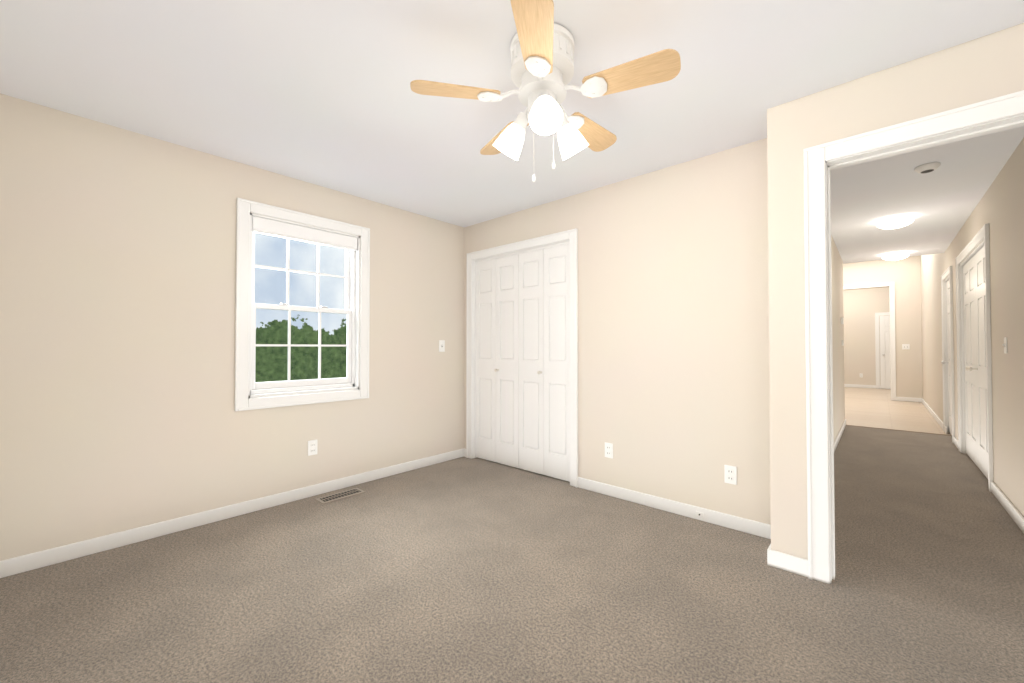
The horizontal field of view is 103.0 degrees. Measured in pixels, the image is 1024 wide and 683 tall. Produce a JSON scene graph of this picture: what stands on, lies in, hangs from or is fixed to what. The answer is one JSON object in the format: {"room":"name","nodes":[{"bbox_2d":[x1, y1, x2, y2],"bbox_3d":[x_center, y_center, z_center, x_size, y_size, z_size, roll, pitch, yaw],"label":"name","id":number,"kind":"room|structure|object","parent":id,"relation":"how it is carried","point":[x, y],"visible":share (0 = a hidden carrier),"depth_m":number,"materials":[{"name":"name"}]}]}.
{"room":"empty bedroom","nodes":[
{"label":"empty bedroom","id":0,"kind":"room"},
{"bbox_2d":[0,93,463,560],"bbox_3d":[-1.637,-0.018,3.211,0.150,2.440,3.600,-1,-1,42],"label":"wall","id":1,"kind":"structure","parent":0,"point":[118,413],"depth_m":2.50,"materials":[{"name":"paint"}]},
{"bbox_2d":[234,198,369,410],"bbox_3d":[-1.604,-0.251,3.196,0.124,1.468,0.984,-1,-1,42],"label":"window frame","id":2,"kind":"structure","parent":1,"relation":"in","point":[357,301],"depth_m":3.03,"materials":[{"name":"white wood"}]},
{"bbox_2d":[250,216,356,394],"bbox_3d":[-1.631,-0.253,3.221,0.141,1.274,0.795,-1,-1,42],"label":"window","id":3,"kind":"structure","parent":2,"relation":"attached to","point":[288,231],"depth_m":3.21,"materials":[{"name":"white plastic"}]},
{"bbox_2d":[308,439,317,455],"bbox_3d":[-1.552,0.827,3.175,0.010,0.116,0.072,-1,-1,42],"label":"outlet","id":4,"kind":"object","parent":1,"relation":"attached to","point":[312,447],"visible":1,"depth_m":3.17,"materials":[{"name":"white plastic"}]},
{"bbox_2d":[439,340,444,351],"bbox_3d":[-0.706,0.045,4.120,0.017,0.116,0.072,-1,-1,42],"label":"light switch","id":5,"kind":"object","parent":1,"relation":"attached to","point":[441,345],"visible":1,"depth_m":4.12,"materials":[{"name":"white plastic"}]},
{"bbox_2d":[0,384,1023,577],"bbox_3d":[4.458,1.202,6.115,6.800,0.085,15.800,-1,-1,42],"label":"baseboard","id":6,"kind":"structure","parent":1,"relation":"attached to","point":[63,553],"depth_m":2.69,"materials":[{"name":"white wood"}]},
{"bbox_2d":[0,425,1023,682],"bbox_3d":[1.631,1.256,3.459,4.650,0.100,8.370,-1,-1,42],"label":"floor","id":7,"kind":"structure","parent":0,"point":[462,569],"depth_m":1.91,"materials":[{"name":"beige carpet"}]},
{"bbox_2d":[315,488,364,503],"bbox_3d":[-1.332,1.197,3.174,0.140,0.009,0.340,-1,-1,42],"label":"floor vent","id":8,"kind":"object","parent":7,"relation":"in","point":[338,496],"visible":1,"depth_m":3.16,"materials":[{"name":"beige metal"}]},
{"bbox_2d":[846,424,951,435],"bbox_3d":[5.391,1.238,5.705,1.227,0.010,0.060,-1,-1,42],"label":"trim","id":9,"kind":"structure","parent":7,"relation":"on","point":[900,430],"depth_m":5.66,"materials":[{"name":"brown wood"}]},
{"bbox_2d":[0,0,1023,263],"bbox_3d":[1.691,-1.763,3.570,4.650,1.060,8.550,-1,-1,42],"label":"ceiling","id":10,"kind":"structure","parent":0,"point":[319,93],"depth_m":2.00,"materials":[{"name":"paint"}]},
{"bbox_2d":[410,0,680,181],"bbox_3d":[0.158,-0.980,1.760,1.052,0.559,1.014,-1,-1,42],"label":"ceiling fan","id":11,"kind":"object","parent":10,"relation":"hanging from","point":[542,56],"visible":1,"depth_m":1.63,"materials":[{"name":"white wood"}]},
{"bbox_2d":[876,216,913,229],"bbox_3d":[3.837,-1.172,4.085,0.280,0.107,0.280,-1,-1,42],"label":"light","id":12,"kind":"object","parent":10,"relation":"attached to","point":[894,223],"visible":1,"depth_m":4.02,"materials":[{"name":"white glass"}]},
{"bbox_2d":[882,252,909,261],"bbox_3d":[5.259,-1.150,5.590,0.280,0.107,0.280,-1,-1,42],"label":"light","id":13,"kind":"object","parent":10,"relation":"attached to","point":[896,256],"visible":1,"depth_m":5.52,"materials":[{"name":"white glass"}]},
{"bbox_2d":[914,162,940,172],"bbox_3d":[2.941,-1.222,2.887,0.132,0.041,0.132,-1,-1,42],"label":"smoke detector","id":14,"kind":"object","parent":10,"relation":"attached to","point":[928,167],"visible":1,"depth_m":2.86,"materials":[{"name":"white plastic"}]},
{"bbox_2d":[464,138,770,524],"bbox_3d":[0.589,-0.015,3.440,2.853,2.440,0.120,-1,-1,42],"label":"wall","id":15,"kind":"structure","parent":0,"point":[673,350],"depth_m":2.86,"materials":[{"name":"paint"}]},
{"bbox_2d":[466,228,577,487],"bbox_3d":[0.075,0.139,3.884,1.368,2.148,0.144,-1,-1,42],"label":"closet door","id":16,"kind":"structure","parent":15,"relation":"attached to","point":[546,246],"depth_m":3.81,"materials":[{"name":"white wood"}]},
{"bbox_2d":[605,442,612,458],"bbox_3d":[0.756,0.852,3.189,0.072,0.116,0.010,-1,-1,42],"label":"electrical outlet","id":17,"kind":"object","parent":15,"relation":"attached to","point":[608,450],"visible":1,"depth_m":3.19,"materials":[{"name":"white plastic"}]},
{"bbox_2d":[696,511,703,517],"bbox_3d":[1.251,1.153,2.718,0.050,0.032,0.012,-1,-1,42],"label":"outlet","id":18,"kind":"object","parent":15,"relation":"attached to","point":[700,514],"visible":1,"depth_m":2.71,"materials":[{"name":"white plastic"}]},
{"bbox_2d":[724,465,736,484],"bbox_3d":[1.399,0.853,2.610,0.072,0.116,0.010,-1,-1,42],"label":"electrical outlet","id":19,"kind":"object","parent":15,"relation":"attached to","point":[730,474],"visible":1,"depth_m":2.61,"materials":[{"name":"white plastic"}]},
{"bbox_2d":[767,106,844,551],"bbox_3d":[3.172,-0.004,4.141,0.047,2.440,5.320,-1,-1,42],"label":"wall","id":20,"kind":"structure","parent":0,"point":[837,338],"depth_m":2.17,"materials":[{"name":"paint"}]},
{"bbox_2d":[843,287,889,385],"bbox_3d":[9.811,-0.368,12.084,7.000,3.400,0.200,-1,-1,42],"label":"wall","id":21,"kind":"structure","parent":0,"point":[862,307],"depth_m":11.72,"materials":[{"name":"paint"}]},
{"bbox_2d":[875,312,889,388],"bbox_3d":[10.628,0.252,11.188,0.973,2.138,0.024,-1,-1,42],"label":"door frame","id":22,"kind":"structure","parent":21,"relation":"attached to","point":[877,346],"depth_m":11.48,"materials":[{"name":"white wood"}]},
{"bbox_2d":[880,316,890,388],"bbox_3d":[10.608,0.294,11.165,0.780,2.030,0.076,-1,-1,42],"label":"door","id":23,"kind":"structure","parent":21,"relation":"in","point":[884,352],"depth_m":11.36,"materials":[{"name":"white wood"}]},
{"bbox_2d":[843,256,921,397],"bbox_3d":[7.617,-0.404,9.646,7.000,3.400,0.120,-1,-1,42],"label":"wall","id":24,"kind":"structure","parent":0,"point":[904,274],"depth_m":8.80,"materials":[{"name":"paint"}]},
{"bbox_2d":[843,282,895,400],"bbox_3d":[7.520,0.004,9.630,2.243,2.588,0.024,-1,-1,42],"label":"door frame","id":25,"kind":"structure","parent":24,"relation":"attached to","point":[891,285],"depth_m":8.91,"materials":[{"name":"white wood"}]},
{"bbox_2d":[902,344,909,348],"bbox_3d":[8.477,0.114,8.772,0.118,0.116,0.017,-1,-1,42],"label":"light switch","id":26,"kind":"object","parent":24,"relation":"attached to","point":[905,346],"visible":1,"depth_m":8.77,"materials":[{"name":"white plastic"}]},
{"bbox_2d":[844,387,949,433],"bbox_3d":[7.275,1.343,9.242,7.000,0.096,7.780,-1,-1,42],"label":"floor","id":27,"kind":"structure","parent":0,"point":[874,407],"depth_m":7.27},
{"bbox_2d":[777,23,1023,559],"bbox_3d":[2.044,-0.041,1.659,1.600,2.440,0.120,-1,-1,42],"label":"wall","id":28,"kind":"structure","parent":0,"point":[986,67],"depth_m":2.06,"materials":[{"name":"paint"}]},
{"bbox_2d":[803,90,1023,583],"bbox_3d":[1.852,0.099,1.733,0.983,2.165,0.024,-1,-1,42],"label":"door frame","id":29,"kind":"structure","parent":28,"relation":"attached to","point":[816,157],"depth_m":2.02,"materials":[{"name":"white wood"}]},
{"bbox_2d":[920,138,1023,516],"bbox_3d":[5.514,-0.471,5.040,0.120,3.400,9.540,-1,-1,42],"label":"wall","id":30,"kind":"structure","parent":0,"point":[999,208],"depth_m":3.01,"materials":[{"name":"paint"}]},
{"bbox_2d":[941,266,954,442],"bbox_3d":[5.635,0.160,5.273,0.024,2.148,0.933,-1,-1,42],"label":"door frame","id":31,"kind":"structure","parent":30,"relation":"attached to","point":[946,273],"depth_m":4.96,"materials":[{"name":"white wood"}]},
{"bbox_2d":[944,223,993,491],"bbox_3d":[4.949,0.185,4.403,0.120,2.070,2.990,-1,-1,42],"label":"door frame","id":32,"kind":"structure","parent":30,"relation":"in","point":[973,253],"depth_m":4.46,"materials":[{"name":"white wood"}]},
{"bbox_2d":[941,279,951,434],"bbox_3d":[5.644,0.205,5.262,0.097,2.030,0.737,-1,-1,42],"label":"hall door","id":33,"kind":"structure","parent":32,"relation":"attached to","point":[949,358],"depth_m":5.42,"materials":[{"name":"white wood"}]},
{"bbox_2d":[963,255,977,466],"bbox_3d":[4.672,0.189,4.181,0.095,2.030,0.746,-1,-1,42],"label":"closet door","id":34,"kind":"structure","parent":32,"relation":"attached to","point":[970,360],"depth_m":4.14,"materials":[{"name":"white wood"}]},
{"bbox_2d":[967,246,987,478],"bbox_3d":[4.170,0.181,3.624,0.095,2.030,0.746,-1,-1,42],"label":"closet door","id":35,"kind":"structure","parent":32,"relation":"attached to","point":[981,361],"depth_m":3.72,"materials":[{"name":"white wood"}]},
{"bbox_2d":[1002,337,1006,353],"bbox_3d":[3.496,0.027,2.894,0.017,0.116,0.072,-1,-1,42],"label":"light switch","id":36,"kind":"object","parent":30,"relation":"attached to","point":[1005,345],"visible":1,"depth_m":2.88,"materials":[{"name":"white plastic"}]},
{"label":"outside","id":37,"kind":"structure","parent":0,"visible":0},
{"bbox_2d":[255,233,346,381],"bbox_3d":[-5.799,-1.736,7.455,0.020,18.000,32.000,-1,-1,42],"label":"window pane","id":38,"kind":"structure","parent":37,"point":[266,370],"depth_m":8.77,"materials":[{"name":"clear glass"}]}
]}

